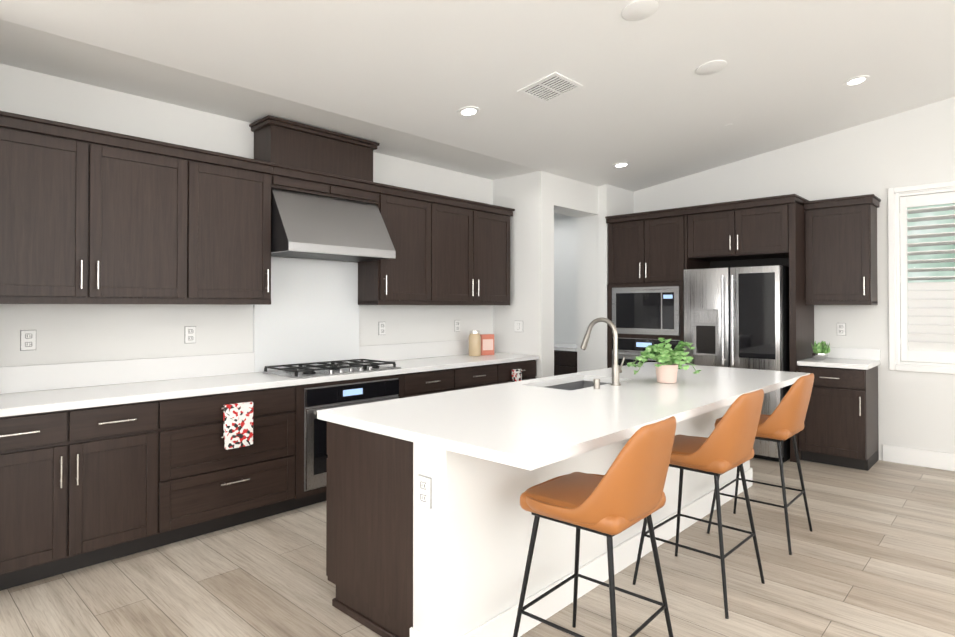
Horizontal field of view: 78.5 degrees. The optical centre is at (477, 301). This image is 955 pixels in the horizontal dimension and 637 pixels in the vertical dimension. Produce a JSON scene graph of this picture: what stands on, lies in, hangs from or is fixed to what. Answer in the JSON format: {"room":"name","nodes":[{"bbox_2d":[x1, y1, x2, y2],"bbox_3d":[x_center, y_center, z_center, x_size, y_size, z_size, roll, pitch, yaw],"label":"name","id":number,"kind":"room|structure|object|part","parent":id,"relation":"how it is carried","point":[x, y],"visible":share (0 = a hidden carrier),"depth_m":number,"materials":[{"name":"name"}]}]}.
{"room":"kitchen","nodes":[
{"label":"kitchen","id":0,"kind":"room"},
{"bbox_2d":[0,63,492,366],"bbox_3d":[-3.020,-0.067,3.063,0.150,3.000,9.150,-1,-1,43],"label":"wall","id":1,"kind":"structure","parent":0,"point":[71,333],"depth_m":3.91,"materials":[{"name":"white paint"}]},
{"bbox_2d":[20,330,35,350],"bbox_3d":[-2.601,0.226,3.388,0.010,0.119,0.076,-1,-1,43],"label":"electrical outlet","id":2,"kind":"object","parent":1,"relation":"attached to","point":[27,339],"visible":1,"depth_m":3.38,"materials":[{"name":"white plastic"}]},
{"bbox_2d":[0,119,199,302],"bbox_3d":[-2.322,-0.468,3.457,0.327,0.931,1.172,-1,-1,43],"label":"upper cabinet","id":3,"kind":"object","parent":1,"relation":"attached to","point":[84,218],"depth_m":3.35,"materials":[{"name":"brown wood"}]},
{"bbox_2d":[184,326,195,343],"bbox_3d":[-1.985,0.232,4.043,0.010,0.119,0.076,-1,-1,43],"label":"electrical outlet","id":4,"kind":"object","parent":1,"relation":"attached to","point":[189,334],"visible":1,"depth_m":4.04,"materials":[{"name":"white plastic"}]},
{"bbox_2d":[0,340,468,394],"bbox_3d":[-1.336,0.459,4.720,0.020,0.150,4.402,-1,-1,43],"label":"backsplash","id":5,"kind":"structure","parent":1,"relation":"attached to","point":[44,377],"depth_m":4.08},
{"bbox_2d":[200,155,275,302],"bbox_3d":[-1.789,-0.463,4.023,0.327,0.931,0.636,-1,-1,43],"label":"upper cabinet","id":6,"kind":"object","parent":1,"relation":"attached to","point":[237,265],"depth_m":3.96,"materials":[{"name":"brown wood"}]},
{"bbox_2d":[252,119,375,190],"bbox_3d":[-1.273,-1.135,4.626,0.262,0.324,0.905,-1,-1,43],"label":"upper cabinet","id":7,"kind":"object","parent":1,"relation":"attached to","point":[302,154],"depth_m":4.43,"materials":[{"name":"brown wood"}]},
{"bbox_2d":[271,188,395,261],"bbox_3d":[-1.171,-0.574,4.524,0.541,0.465,0.929,-1,-1,43],"label":"range hood","id":8,"kind":"object","parent":1,"relation":"attached to","point":[309,226],"visible":0.83,"depth_m":4.35,"materials":[{"name":"silver metal"}]},
{"bbox_2d":[378,322,384,334],"bbox_3d":[-0.854,0.244,5.245,0.010,0.119,0.076,-1,-1,43],"label":"electrical outlet","id":9,"kind":"object","parent":1,"relation":"attached to","point":[381,328],"visible":1,"depth_m":5.24,"materials":[{"name":"white plastic"}]},
{"bbox_2d":[352,187,439,302],"bbox_3d":[-0.708,-0.452,5.173,0.327,0.931,0.641,-1,-1,43],"label":"upper cabinet","id":10,"kind":"object","parent":1,"relation":"attached to","point":[412,222],"depth_m":5.03,"materials":[{"name":"brown wood"}]},
{"bbox_2d":[454,320,459,331],"bbox_3d":[-0.204,0.251,5.937,0.010,0.119,0.076,-1,-1,43],"label":"electrical outlet","id":11,"kind":"object","parent":1,"relation":"attached to","point":[456,325],"visible":1,"depth_m":5.93,"materials":[{"name":"white plastic"}]},
{"bbox_2d":[440,199,511,302],"bbox_3d":[-0.171,-0.446,5.743,0.327,0.931,1.178,-1,-1,43],"label":"upper cabinet","id":12,"kind":"object","parent":1,"relation":"attached to","point":[475,241],"depth_m":5.65,"materials":[{"name":"brown wood"}]},
{"bbox_2d":[0,458,954,636],"bbox_3d":[0.437,1.463,1.067,10.700,0.100,11.000,-1,-1,43],"label":"floor","id":13,"kind":"structure","parent":0,"point":[873,553],"depth_m":3.00,"materials":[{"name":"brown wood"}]},
{"bbox_2d":[0,399,163,590],"bbox_3d":[-2.324,0.997,3.217,0.632,0.873,0.867,-1,-1,43],"label":"base cabinet","id":14,"kind":"object","parent":13,"relation":"on","point":[102,461],"depth_m":3.06,"materials":[{"name":"brown wood"}]},
{"bbox_2d":[0,352,538,414],"bbox_3d":[-1.113,0.568,4.509,0.632,0.071,4.402,-1,-1,43],"label":"countertop","id":15,"kind":"structure","parent":14,"relation":"on","point":[155,388],"depth_m":3.78,"materials":[{"name":"white stone"}]},
{"bbox_2d":[262,359,400,377],"bbox_3d":[-1.104,0.508,4.496,0.520,0.048,0.910,-1,-1,43],"label":"cooktop","id":16,"kind":"object","parent":15,"relation":"in","point":[305,370],"depth_m":4.38,"materials":[{"name":"silver metal"}]},
{"bbox_2d":[469,331,480,355],"bbox_3d":[-0.028,0.420,5.839,0.124,0.250,0.124,-1,-1,43],"label":"jar","id":17,"kind":"object","parent":15,"relation":"on","point":[474,343],"visible":1,"depth_m":5.79,"materials":[{"name":"beige ceramic"}]},
{"bbox_2d":[480,334,493,354],"bbox_3d":[0.097,0.441,5.941,0.150,0.210,0.041,0,-1,-27],"label":"cereal box","id":18,"kind":"object","parent":15,"relation":"on","point":[487,344],"visible":0.85,"depth_m":5.92,"materials":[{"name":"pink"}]},
{"bbox_2d":[164,383,307,544],"bbox_3d":[-1.733,1.003,3.846,0.632,0.873,0.984,-1,-1,43],"label":"base cabinet","id":19,"kind":"object","parent":13,"relation":"on","point":[232,458],"depth_m":3.64,"materials":[{"name":"brown wood"}]},
{"bbox_2d":[308,371,415,505],"bbox_3d":[-1.093,1.010,4.526,0.632,0.873,1.010,-1,-1,43],"label":"oven","id":20,"kind":"object","parent":13,"relation":"on","point":[329,393],"depth_m":4.17,"materials":[{"name":"silver metal"}]},
{"bbox_2d":[416,367,463,395],"bbox_3d":[-0.594,1.015,5.057,0.632,0.873,0.673,-1,-1,43],"label":"base cabinet","id":21,"kind":"object","parent":13,"relation":"on","point":[441,379],"depth_m":4.93,"materials":[{"name":"brown wood"}]},
{"bbox_2d":[464,363,507,388],"bbox_3d":[-0.212,1.019,5.464,0.632,0.873,0.696,-1,-1,43],"label":"base cabinet","id":22,"kind":"object","parent":13,"relation":"on","point":[480,374],"depth_m":5.35,"materials":[{"name":"brown wood"}]},
{"bbox_2d":[508,359,537,382],"bbox_3d":[0.166,1.023,5.865,0.632,0.873,0.658,-1,-1,43],"label":"base cabinet","id":23,"kind":"object","parent":13,"relation":"on","point":[519,369],"depth_m":5.72,"materials":[{"name":"brown wood"}]},
{"bbox_2d":[317,405,752,636],"bbox_3d":[0.698,1.002,3.681,0.881,0.874,3.330,-1,-1,43],"label":"kitchen island","id":24,"kind":"object","parent":13,"relation":"on","point":[429,523],"depth_m":2.47,"materials":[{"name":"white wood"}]},
{"bbox_2d":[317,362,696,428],"bbox_3d":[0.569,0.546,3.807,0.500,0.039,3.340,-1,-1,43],"label":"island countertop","id":25,"kind":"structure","parent":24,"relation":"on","point":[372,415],"depth_m":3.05,"materials":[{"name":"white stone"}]},
{"bbox_2d":[381,365,808,472],"bbox_3d":[1.033,0.541,3.371,0.775,0.039,3.340,-1,-1,43],"label":"island countertop","id":26,"kind":"structure","parent":24,"relation":"on","point":[530,433],"depth_m":2.63,"materials":[{"name":"white stone"}]},
{"bbox_2d":[545,377,608,388],"bbox_3d":[0.654,0.669,3.809,0.404,0.232,0.744,-1,-1,43],"label":"sink","id":27,"kind":"object","parent":26,"relation":"in","point":[581,382],"depth_m":4.10,"materials":[{"name":"silver metal"}]},
{"bbox_2d":[627,338,700,382],"bbox_3d":[1.230,0.379,3.780,0.438,0.293,0.487,-1,-1,43],"label":"potted plant","id":28,"kind":"object","parent":26,"relation":"on","point":[668,358],"visible":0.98,"depth_m":3.72,"materials":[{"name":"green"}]},
{"bbox_2d":[554,343,576,375],"bbox_3d":[0.969,1.019,7.488,1.105,0.914,0.617,-1,-1,43],"label":"base cabinet","id":29,"kind":"object","parent":13,"relation":"on","point":[565,358],"visible":0.21,"depth_m":7.03,"materials":[{"name":"brown wood"}]},
{"bbox_2d":[513,416,675,636],"bbox_3d":[0.458,0.924,2.226,0.537,1.004,0.501,-1,-1,43],"label":"stool","id":30,"kind":"object","parent":13,"relation":"on","point":[624,492],"visible":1,"depth_m":2.06,"materials":[{"name":"brown leather"}]},
{"bbox_2d":[520,472,665,534],"bbox_3d":[0.443,0.761,2.242,0.432,0.072,0.428,-1,-1,43],"label":"cushion","id":31,"kind":"object","parent":30,"relation":"on","point":[569,491],"depth_m":2.14,"materials":[{"name":"brown leather"}]},
{"bbox_3d":[0.464,0.600,2.224,0.534,0.365,0.479,-1,-1,43],"label":"seat","id":32,"kind":"part","parent":30,"relation":"part of","materials":[{"name":"brown leather"}]},
{"bbox_2d":[605,210,712,367],"bbox_3d":[2.009,0.281,6.506,0.925,2.370,0.633,-1,-1,43],"label":"tall cabinet","id":33,"kind":"object","parent":13,"relation":"on","point":[643,250],"depth_m":6.31,"materials":[{"name":"brown wood"}]},
{"bbox_2d":[683,265,789,462],"bbox_3d":[2.616,0.567,5.776,0.895,1.785,0.807,-1,-1,43],"label":"fridge","id":34,"kind":"object","parent":33,"relation":"in","point":[735,317],"depth_m":5.44,"materials":[{"name":"silver metal"}]},
{"bbox_2d":[632,389,764,618],"bbox_3d":[1.138,0.931,2.953,0.533,1.004,0.493,-1,-1,43],"label":"stool","id":35,"kind":"object","parent":13,"relation":"on","point":[727,444],"visible":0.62,"depth_m":2.75,"materials":[{"name":"brown leather"}]},
{"bbox_2d":[669,434,753,473],"bbox_3d":[1.121,0.768,2.970,0.426,0.072,0.422,-1,-1,43],"label":"cushion","id":36,"kind":"object","parent":35,"relation":"on","point":[683,444],"depth_m":2.79,"materials":[{"name":"brown leather"}]},
{"bbox_3d":[1.142,0.607,2.952,0.533,0.365,0.478,-1,-1,43],"label":"seat","id":37,"kind":"part","parent":35,"relation":"part of","materials":[{"name":"brown leather"}]},
{"bbox_2d":[707,373,813,554],"bbox_3d":[1.775,0.938,3.630,0.533,1.004,0.493,-1,-1,43],"label":"stool","id":38,"kind":"object","parent":13,"relation":"on","point":[784,420],"visible":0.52,"depth_m":3.41,"materials":[{"name":"brown leather"}]},
{"bbox_2d":[714,415,803,439],"bbox_3d":[1.758,0.774,3.647,0.426,0.072,0.422,-1,-1,43],"label":"cushion","id":39,"kind":"object","parent":38,"relation":"on","point":[767,431],"depth_m":3.41,"materials":[{"name":"brown leather"}]},
{"bbox_3d":[1.779,0.613,3.629,0.533,0.365,0.478,-1,-1,43],"label":"seat","id":40,"kind":"part","parent":38,"relation":"part of","materials":[{"name":"brown leather"}]},
{"bbox_2d":[797,366,878,470],"bbox_3d":[3.291,1.018,5.332,0.520,0.874,0.577,-1,-1,43],"label":"base cabinet","id":41,"kind":"object","parent":13,"relation":"on","point":[841,421],"depth_m":5.11,"materials":[{"name":"brown wood"}]},
{"bbox_2d":[797,358,880,369],"bbox_3d":[3.288,0.561,5.318,0.539,0.040,0.607,-1,-1,43],"label":"countertop","id":42,"kind":"structure","parent":41,"relation":"on","point":[837,363],"depth_m":5.17,"materials":[{"name":"white stone"}]},
{"bbox_2d":[812,341,829,358],"bbox_3d":[3.203,0.453,5.453,0.152,0.178,0.152,-1,-1,43],"label":"plant","id":43,"kind":"object","parent":42,"relation":"on","point":[821,350],"visible":1,"depth_m":5.42,"materials":[{"name":"green plant"}]},
{"bbox_2d":[0,0,954,191],"bbox_3d":[0.437,-2.000,1.101,10.700,1.268,11.000,-1,-1,43],"label":"ceiling","id":44,"kind":"structure","parent":0,"point":[649,104],"depth_m":3.78,"materials":[{"name":"white paint"}]},
{"bbox_2d":[457,106,479,116],"bbox_3d":[-0.066,-1.407,4.341,0.169,0.029,0.170,-1,-1,43],"label":"recessed light","id":45,"kind":"object","parent":44,"relation":"in","point":[468,111],"visible":1,"depth_m":4.33,"materials":[{"name":"white plastic"}]},
{"bbox_2d":[517,72,582,103],"bbox_3d":[0.508,-1.488,4.090,0.328,0.052,0.330,-1,-1,43],"label":"ceiling vent","id":46,"kind":"object","parent":44,"relation":"in","point":[550,87],"visible":0.96,"depth_m":4.08,"materials":[{"name":"white metal"}]},
{"bbox_2d":[613,162,629,167],"bbox_3d":[1.469,-1.391,5.973,0.169,0.029,0.170,-1,-1,43],"label":"recessed light","id":47,"kind":"object","parent":44,"relation":"in","point":[620,164],"visible":0.98,"depth_m":5.96,"materials":[{"name":"white plastic"}]},
{"bbox_2d":[622,0,658,20],"bbox_3d":[0.902,-1.614,3.241,0.199,0.034,0.200,-1,-1,43],"label":"ceiling speaker","id":48,"kind":"object","parent":44,"relation":"attached to","point":[636,10],"visible":1,"depth_m":3.23},
{"bbox_2d":[696,60,726,74],"bbox_3d":[1.607,-1.604,4.019,0.199,0.034,0.200,-1,-1,43],"label":"ceiling speaker","id":49,"kind":"object","parent":44,"relation":"attached to","point":[711,67],"visible":1,"depth_m":4.00},
{"bbox_2d":[843,75,869,86],"bbox_3d":[2.901,-1.685,4.477,0.169,0.029,0.170,-1,-1,43],"label":"recessed light","id":50,"kind":"object","parent":44,"relation":"in","point":[858,80],"visible":1,"depth_m":4.47,"materials":[{"name":"white plastic"}]},
{"bbox_2d":[493,171,549,377],"bbox_3d":[0.403,-0.036,6.228,0.800,3.000,0.150,-1,-1,43],"label":"wall","id":51,"kind":"structure","parent":0,"point":[526,197],"depth_m":6.02,"materials":[{"name":"white paint"}]},
{"bbox_2d":[514,321,522,331],"bbox_3d":[0.428,0.262,6.091,0.119,0.119,0.010,-1,-1,43],"label":"light switch","id":52,"kind":"object","parent":51,"relation":"attached to","point":[518,326],"visible":1,"depth_m":6.09,"materials":[{"name":"white plastic"}]},
{"bbox_2d":[550,173,633,375],"bbox_3d":[1.207,-0.033,6.638,0.410,3.000,1.550,-1,-1,43],"label":"wall","id":53,"kind":"structure","parent":0,"point":[590,207],"depth_m":6.68,"materials":[{"name":"white paint"}]},
{"bbox_2d":[554,97,954,459],"bbox_3d":[4.153,-0.748,5.041,10.700,4.400,0.150,-1,-1,43],"label":"wall","id":54,"kind":"structure","parent":0,"point":[878,158],"depth_m":5.45,"materials":[{"name":"white paint"}]},
{"bbox_2d":[689,198,800,261],"bbox_3d":[2.700,-0.675,5.877,0.955,0.470,0.617,-1,-1,43],"label":"upper cabinet","id":55,"kind":"object","parent":54,"relation":"attached to","point":[754,231],"depth_m":5.61,"materials":[{"name":"brown wood"}]},
{"bbox_2d":[801,198,879,305],"bbox_3d":[3.376,-0.434,5.437,0.520,0.900,0.327,-1,-1,43],"label":"upper cabinet","id":56,"kind":"object","parent":54,"relation":"attached to","point":[839,239],"depth_m":5.31,"materials":[{"name":"brown wood"}]},
{"bbox_2d":[837,323,845,335],"bbox_3d":[3.464,0.267,5.568,0.076,0.119,0.010,-1,-1,43],"label":"electrical outlet","id":57,"kind":"object","parent":54,"relation":"attached to","point":[841,329],"visible":1,"depth_m":5.57,"materials":[{"name":"white plastic"}]},
{"bbox_2d":[813,346,880,361],"bbox_3d":[3.489,0.493,5.533,0.539,0.100,0.020,-1,-1,43],"label":"backsplash","id":58,"kind":"structure","parent":54,"relation":"attached to","point":[834,352],"depth_m":5.49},
{"bbox_2d":[882,444,954,471],"bbox_3d":[5.779,1.361,3.377,5.720,0.150,0.016,-1,-1,43],"label":"baseboard","id":59,"kind":"structure","parent":54,"relation":"attached to","point":[921,458],"depth_m":5.14,"materials":[{"name":"white wood"}]},
{"bbox_2d":[888,181,954,373],"bbox_3d":[4.021,-0.202,5.139,0.655,1.650,0.160,-1,-1,43],"label":"window","id":60,"kind":"structure","parent":54,"relation":"in","point":[892,282],"depth_m":5.24,"materials":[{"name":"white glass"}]},
{"bbox_2d":[896,188,954,366],"bbox_3d":[3.999,-0.202,5.116,0.539,1.534,0.085,-1,-1,43],"label":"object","id":61,"kind":"structure","parent":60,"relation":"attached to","point":[925,323],"depth_m":5.16,"materials":[{"name":"white plastic"}]}
]}

